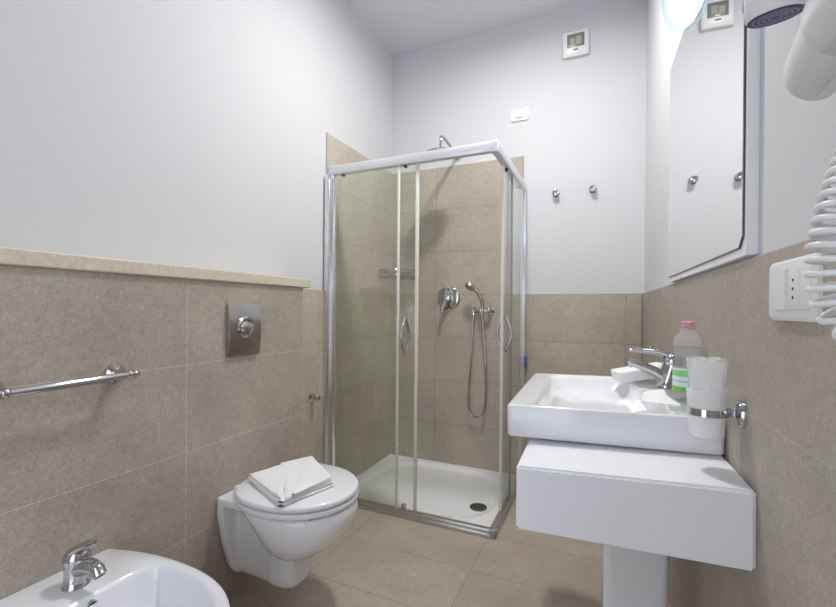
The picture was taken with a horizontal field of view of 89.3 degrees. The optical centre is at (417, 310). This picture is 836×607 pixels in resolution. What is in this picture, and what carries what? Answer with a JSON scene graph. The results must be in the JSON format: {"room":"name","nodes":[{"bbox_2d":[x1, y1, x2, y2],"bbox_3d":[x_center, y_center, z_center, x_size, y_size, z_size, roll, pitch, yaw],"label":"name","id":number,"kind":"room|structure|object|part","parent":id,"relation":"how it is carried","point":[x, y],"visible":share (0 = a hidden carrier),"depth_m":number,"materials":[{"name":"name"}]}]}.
{"room":"bathroom","nodes":[
{"label":"bathroom","id":0,"kind":"room"},
{"bbox_2d":[0,264,302,599],"bbox_3d":[-1.060,0.487,1.052,0.157,1.195,2.155,1,0,24],"label":"wall","id":1,"kind":"structure","parent":0,"point":[143,463],"depth_m":1.29,"materials":[{"name":"tile"}]},
{"bbox_2d":[0,363,140,399],"bbox_3d":[-0.909,0.186,1.099,0.074,0.064,0.341,1,0,24],"label":"towel rail","id":2,"kind":"object","parent":1,"relation":"attached to","point":[114,373],"visible":1,"depth_m":1.09,"materials":[{"name":"silver metal"}]},
{"bbox_3d":[-0.967,0.189,0.970,0.074,0.058,0.058,1,0,24],"label":"post","id":3,"kind":"part","parent":2,"relation":"part of","materials":[{"name":"silver metal"}]},
{"bbox_3d":[-0.855,0.183,1.221,0.074,0.058,0.058,1,0,24],"label":"post","id":4,"kind":"part","parent":2,"relation":"part of","materials":[{"name":"silver metal"}]},
{"bbox_2d":[0,549,229,606],"bbox_3d":[-0.700,0.840,0.970,0.571,0.296,0.406,1,0,24],"label":"bidet","id":5,"kind":"object","parent":1,"relation":"attached to","point":[131,578],"visible":1,"depth_m":1.10,"materials":[{"name":"white ceramic"}]},
{"bbox_2d":[61,539,106,591],"bbox_3d":[-0.829,0.631,1.052,0.131,0.120,0.060,1,0,24],"label":"tap","id":6,"kind":"object","parent":5,"relation":"on","point":[79,567],"visible":1,"depth_m":1.04,"materials":[{"name":"silver metal"}]},
{"bbox_3d":[-0.847,0.610,1.060,0.083,0.077,0.059,1,0,24],"label":"lever","id":7,"kind":"part","parent":6,"relation":"part of","materials":[{"name":"silver metal"}]},
{"bbox_2d":[0,247,310,287],"bbox_3d":[-1.040,-0.131,1.068,0.169,0.041,2.200,1,0,24],"label":"ledge","id":8,"kind":"object","parent":1,"relation":"on","point":[8,256],"visible":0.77,"depth_m":1.26,"materials":[{"name":"beige stone"}]},
{"bbox_2d":[226,304,260,356],"bbox_3d":[-0.678,0.073,1.662,0.034,0.200,0.156,1,0,24],"label":"flush plate","id":9,"kind":"object","parent":1,"relation":"attached to","point":[243,321],"visible":1,"depth_m":1.64,"materials":[{"name":"silver metal"}]},
{"bbox_2d":[217,463,358,588],"bbox_3d":[-0.465,0.828,1.584,0.498,0.381,0.397,1,0,24],"label":"toilet","id":10,"kind":"object","parent":1,"relation":"attached to","point":[269,542],"visible":0.86,"depth_m":1.47,"materials":[{"name":"white ceramic"}]},
{"bbox_2d":[248,456,333,506],"bbox_3d":[-0.447,0.618,1.568,0.269,0.038,0.324,0,0,-42],"label":"folded towel","id":11,"kind":"object","parent":10,"relation":"on","point":[288,482],"visible":1,"depth_m":1.52,"materials":[{"name":"white fabric"}]},
{"bbox_3d":[-0.433,0.648,1.570,0.432,0.020,0.397,1,0,24],"label":"lid","id":12,"kind":"part","parent":10,"relation":"part of","materials":[{"name":"white plastic"}]},
{"bbox_3d":[-0.432,0.673,1.570,0.428,0.017,0.396,1,0,24],"label":"seat","id":13,"kind":"part","parent":10,"relation":"part of","materials":[{"name":"white plastic"}]},
{"bbox_2d":[0,0,392,475],"bbox_3d":[-0.922,-0.408,1.643,0.110,2.984,3.347,1,0,24],"label":"wall","id":14,"kind":"structure","parent":0,"point":[207,134],"depth_m":1.76,"materials":[{"name":"white paint"}]},
{"bbox_2d":[308,392,320,401],"bbox_3d":[-0.555,0.468,2.285,0.051,0.052,0.052,1,0,24],"label":"angle valve","id":15,"kind":"object","parent":14,"relation":"attached to","point":[312,396],"visible":1,"depth_m":2.28,"materials":[{"name":"silver metal"}]},
{"bbox_3d":[-0.542,0.468,2.280,0.023,0.036,0.036,1,0,24],"label":"knob","id":16,"kind":"part","parent":15,"relation":"part of","materials":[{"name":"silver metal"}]},
{"bbox_2d":[227,498,669,606],"bbox_3d":[-0.285,1.142,0.591,2.359,0.100,5.147,1,0,24],"label":"floor","id":17,"kind":"structure","parent":0,"point":[382,560],"depth_m":1.76,"materials":[{"name":"tile"}]},
{"bbox_2d":[323,139,526,539],"bbox_3d":[0.092,0.133,2.559,1.002,1.911,0.825,1,0,24],"label":"shower enclosure","id":18,"kind":"object","parent":17,"relation":"on","point":[494,147],"visible":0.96,"depth_m":2.27,"materials":[{"name":"metal"}]},
{"bbox_3d":[-0.501,0.131,2.407,0.042,1.847,0.064,1,0,24],"label":"wall post","id":19,"kind":"part","parent":18,"relation":"part of","materials":[{"name":"metal"}]},
{"bbox_3d":[-0.079,0.136,2.215,0.016,0.204,0.056,1,0,24],"label":"handle","id":20,"kind":"part","parent":18,"relation":"part of","materials":[{"name":"silver metal"}]},
{"bbox_3d":[-0.058,0.136,2.262,0.016,0.204,0.056,1,0,24],"label":"handle","id":21,"kind":"part","parent":18,"relation":"part of","materials":[{"name":"silver metal"}]},
{"bbox_3d":[-0.074,-0.794,2.235,0.947,0.051,0.038,1,0,24],"label":"rail","id":22,"kind":"part","parent":18,"relation":"part of","materials":[{"name":"silver metal"}]},
{"bbox_3d":[-0.079,1.069,2.233,0.971,0.040,0.036,1,0,24],"label":"rail","id":23,"kind":"part","parent":18,"relation":"part of","materials":[{"name":"grey metal"}]},
{"bbox_3d":[0.444,0.123,2.283,0.049,0.198,0.016,1,0,24],"label":"handle","id":24,"kind":"part","parent":18,"relation":"part of","materials":[{"name":"silver metal"}]},
{"bbox_3d":[0.516,1.073,2.390,0.036,0.040,0.785,1,0,24],"label":"rail","id":25,"kind":"part","parent":18,"relation":"part of","materials":[{"name":"grey metal"}]},
{"bbox_3d":[0.483,0.123,2.265,0.049,0.198,0.016,1,0,24],"label":"handle","id":26,"kind":"part","parent":18,"relation":"part of","materials":[{"name":"silver metal"}]},
{"bbox_3d":[0.534,-0.790,2.397,0.038,0.051,0.761,1,0,24],"label":"rail","id":27,"kind":"part","parent":18,"relation":"part of","materials":[{"name":"silver metal"}]},
{"bbox_3d":[0.674,0.140,2.727,0.033,1.847,0.042,1,0,24],"label":"wall post","id":28,"kind":"part","parent":18,"relation":"part of","materials":[{"name":"metal"}]},
{"bbox_2d":[356,454,516,526],"bbox_3d":[0.077,1.078,2.590,0.965,0.021,0.779,1,0,24],"label":"shower tray","id":29,"kind":"object","parent":17,"relation":"on","point":[457,492],"visible":0.84,"depth_m":2.59,"materials":[{"name":"white ceramic"}]},
{"bbox_2d":[601,544,669,606],"bbox_3d":[0.658,0.792,1.295,0.198,0.611,0.194,1,0,22],"label":"pedestal","id":30,"kind":"object","parent":17,"relation":"on","point":[630,577],"visible":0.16,"depth_m":1.22,"materials":[{"name":"white ceramic"}]},
{"bbox_2d":[347,0,598,54],"bbox_3d":[0.046,-1.942,1.266,2.359,0.100,3.647,1,0,24],"label":"ceiling","id":31,"kind":"structure","parent":0,"point":[403,26],"depth_m":2.72,"materials":[{"name":"white paint"}]},
{"bbox_2d":[390,0,646,474],"bbox_3d":[0.587,-0.400,2.851,1.879,2.984,0.110,1,0,24],"label":"wall","id":32,"kind":"structure","parent":0,"point":[585,127],"depth_m":2.77,"materials":[{"name":"white paint"}]},
{"bbox_2d":[379,269,414,276],"bbox_3d":[-0.139,-0.269,2.996,0.208,0.042,0.208,1,0,24],"label":"basket","id":33,"kind":"object","parent":32,"relation":"attached to","point":[387,274],"visible":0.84,"depth_m":2.99,"materials":[{"name":"silver metal"}]},
{"bbox_2d":[427,135,459,159],"bbox_3d":[0.189,-1.033,2.728,0.200,0.141,0.439,1,0,24],"label":"shower","id":34,"kind":"object","parent":32,"relation":"attached to","point":[443,137],"visible":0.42,"depth_m":2.61,"materials":[{"name":"silver metal"}]},
{"bbox_3d":[0.205,-1.046,2.768,0.020,0.110,0.344,1,0,23],"label":"arm","id":35,"kind":"part","parent":34,"relation":"part of","materials":[{"name":"silver metal"}]},
{"bbox_2d":[437,286,459,312],"bbox_3d":[0.196,-0.079,2.915,0.168,0.189,0.092,1,0,24],"label":"shower mixer","id":36,"kind":"object","parent":32,"relation":"attached to","point":[448,297],"visible":1,"depth_m":2.93,"materials":[{"name":"silver metal"}]},
{"bbox_3d":[0.181,-0.044,2.901,0.060,0.119,0.046,0,0,-43],"label":"lever","id":37,"kind":"part","parent":36,"relation":"part of","materials":[{"name":"silver metal"}]},
{"bbox_3d":[0.199,-0.089,2.921,0.060,0.060,0.050,1,0,24],"label":"knob","id":38,"kind":"part","parent":36,"relation":"part of","materials":[{"name":"silver metal"}]},
{"bbox_2d":[465,282,494,418],"bbox_3d":[0.402,0.267,2.802,0.180,0.910,0.130,1,0,24],"label":"shower","id":39,"kind":"object","parent":32,"relation":"attached to","point":[468,285],"visible":1,"depth_m":2.80,"materials":[{"name":"silver metal"}]},
{"bbox_2d":[472,308,478,314],"bbox_3d":[0.384,0.004,2.854,0.048,0.048,0.050,1,0,24],"label":"outlet","id":40,"kind":"object","parent":39,"relation":"attached to","point":[475,311],"depth_m":2.83,"materials":[{"name":"silver metal"}]},
{"bbox_2d":[511,107,528,121],"bbox_3d":[0.664,-1.278,2.759,0.114,0.078,0.016,1,0,24],"label":"switch plate","id":41,"kind":"object","parent":32,"relation":"attached to","point":[522,114],"visible":1,"depth_m":2.75,"materials":[{"name":"white plastic"}]},
{"bbox_2d":[552,189,559,196],"bbox_3d":[0.863,-0.738,2.652,0.044,0.044,0.047,1,0,24],"label":"robe hook","id":42,"kind":"object","parent":32,"relation":"attached to","point":[555,192],"visible":1,"depth_m":2.63,"materials":[{"name":"silver metal"}]},
{"bbox_2d":[562,28,589,59],"bbox_3d":[0.974,-1.647,2.609,0.156,0.154,0.036,1,0,24],"label":"thermostat","id":43,"kind":"object","parent":32,"relation":"attached to","point":[575,43],"visible":1,"depth_m":2.60,"materials":[{"name":"white plastic"}]},
{"bbox_2d":[589,185,596,192],"bbox_3d":[1.060,-0.739,2.564,0.044,0.044,0.047,1,0,24],"label":"robe hook","id":44,"kind":"object","parent":32,"relation":"attached to","point":[592,189],"visible":1,"depth_m":2.55,"materials":[{"name":"silver metal"}]},
{"bbox_2d":[642,0,835,606],"bbox_3d":[0.729,-0.393,0.879,0.111,2.984,3.400,1,0,22],"label":"wall","id":45,"kind":"structure","parent":0,"point":[784,372],"depth_m":0.74,"materials":[{"name":"white paint"}]},
{"bbox_2d":[507,373,724,454],"bbox_3d":[0.579,0.288,1.323,0.489,0.097,0.619,1,0,22],"label":"washbasin","id":46,"kind":"object","parent":45,"relation":"attached to","point":[594,409],"visible":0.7,"depth_m":1.09,"materials":[{"name":"white ceramic"}]},
{"bbox_2d":[611,362,661,382],"bbox_3d":[0.763,0.212,1.456,0.163,0.070,0.127,1,0,13],"label":"packet","id":47,"kind":"object","parent":46,"relation":"on","point":[623,374],"visible":0.62,"depth_m":1.41,"materials":[{"name":"white paper"}]},
{"bbox_2d":[626,346,683,388],"bbox_3d":[0.755,0.181,1.354,0.163,0.137,0.062,1,0,22],"label":"tap","id":48,"kind":"object","parent":46,"relation":"on","point":[664,375],"visible":0.9,"depth_m":1.33,"materials":[{"name":"silver metal"}]},
{"bbox_3d":[0.760,0.153,1.352,0.153,0.065,0.060,1,0,22],"label":"lever","id":49,"kind":"part","parent":48,"relation":"part of","materials":[{"name":"silver metal"}]},
{"bbox_2d":[641,389,679,404],"bbox_3d":[0.673,0.239,1.190,0.093,0.012,0.205,1,0,22],"label":"packet","id":50,"kind":"object","parent":46,"relation":"on","point":[657,396],"visible":1,"depth_m":1.16,"materials":[{"name":"white paper"}]},
{"bbox_2d":[672,321,702,391],"bbox_3d":[0.730,0.137,1.146,0.071,0.218,0.071,1,0,22],"label":"water bottle","id":51,"kind":"object","parent":46,"relation":"on","point":[683,377],"visible":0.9,"depth_m":1.13,"materials":[{"name":"clear plastic"}]},
{"bbox_2d":[516,438,755,570],"bbox_3d":[0.567,0.406,1.222,0.433,0.156,0.800,1,0,22],"label":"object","id":52,"kind":"object","parent":45,"relation":"attached to","point":[684,505],"visible":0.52,"depth_m":0.86,"materials":[{"name":"white paint"}]},
{"bbox_2d":[662,0,693,34],"bbox_3d":[0.822,-1.016,1.333,0.088,0.260,0.260,1,0,22],"label":"lamp","id":53,"kind":"object","parent":45,"relation":"attached to","point":[678,9],"visible":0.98,"depth_m":1.32,"materials":[{"name":"white glass"}]},
{"bbox_2d":[668,0,690,28],"bbox_3d":[0.819,-1.016,1.334,0.045,0.224,0.224,1,0,22],"label":"diffuser","id":54,"kind":"object","parent":53,"relation":"attached to","point":[678,9],"depth_m":1.32,"materials":[{"name":"white plastic"}]},
{"bbox_2d":[668,0,760,281],"bbox_3d":[0.800,-0.507,1.202,0.023,0.799,0.851,1,0,22],"label":"mirror","id":55,"kind":"object","parent":45,"relation":"attached to","point":[715,70],"visible":1,"depth_m":1.02,"materials":[{"name":"white mirror"}]},
{"bbox_2d":[686,401,747,427],"bbox_3d":[0.614,0.207,0.880,0.094,0.053,0.090,1,0,22],"label":"cup holder","id":56,"kind":"object","parent":45,"relation":"attached to","point":[739,413],"visible":0.87,"depth_m":0.85,"materials":[{"name":"silver metal"}]},
{"bbox_2d":[686,386,727,439],"bbox_3d":[0.608,0.213,0.891,0.073,0.098,0.073,1,0,22],"label":"tumbler","id":57,"kind":"object","parent":56,"relation":"in","point":[698,397],"visible":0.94,"depth_m":0.86,"materials":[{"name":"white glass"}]},
{"bbox_3d":[0.639,0.209,0.860,0.021,0.024,0.023,0,0,-16],"label":"arm","id":58,"kind":"part","parent":56,"relation":"part of","materials":[{"name":"silver metal"}]},
{"bbox_2d":[769,253,822,321],"bbox_3d":[0.562,-0.031,0.638,0.013,0.094,0.160,1,0,22],"label":"wall socket","id":59,"kind":"object","parent":45,"relation":"attached to","point":[788,299],"visible":0.93,"depth_m":0.62,"materials":[{"name":"white plastic"}]},
{"label":"holder","id":60,"kind":"object","parent":45,"relation":"attached to","visible":0},
{"bbox_2d":[742,0,835,339],"bbox_3d":[0.407,-0.259,0.396,0.137,0.580,0.427,1,0,32],"label":"hair dryer","id":61,"kind":"object","parent":60,"relation":"hanging from","point":[809,72],"visible":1,"depth_m":0.39,"materials":[{"name":"white plastic"}]},
{"bbox_2d":[747,4,804,28],"bbox_3d":[0.479,-0.395,0.567,0.060,0.015,0.059,1,0,24],"label":"grille","id":62,"kind":"object","parent":61,"relation":"attached to","point":[758,15],"depth_m":0.56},
{"bbox_3d":[0.417,-0.270,0.430,0.076,0.079,0.103,1,0,22],"label":"handle","id":63,"kind":"part","parent":61,"relation":"part of","materials":[{"name":"white plastic"}]},
{"bbox_3d":[0.293,-0.098,0.252,0.102,0.259,0.057,1,0,22],"label":"cord","id":64,"kind":"part","parent":61,"relation":"part of","materials":[{"name":"white plastic"}]}
]}

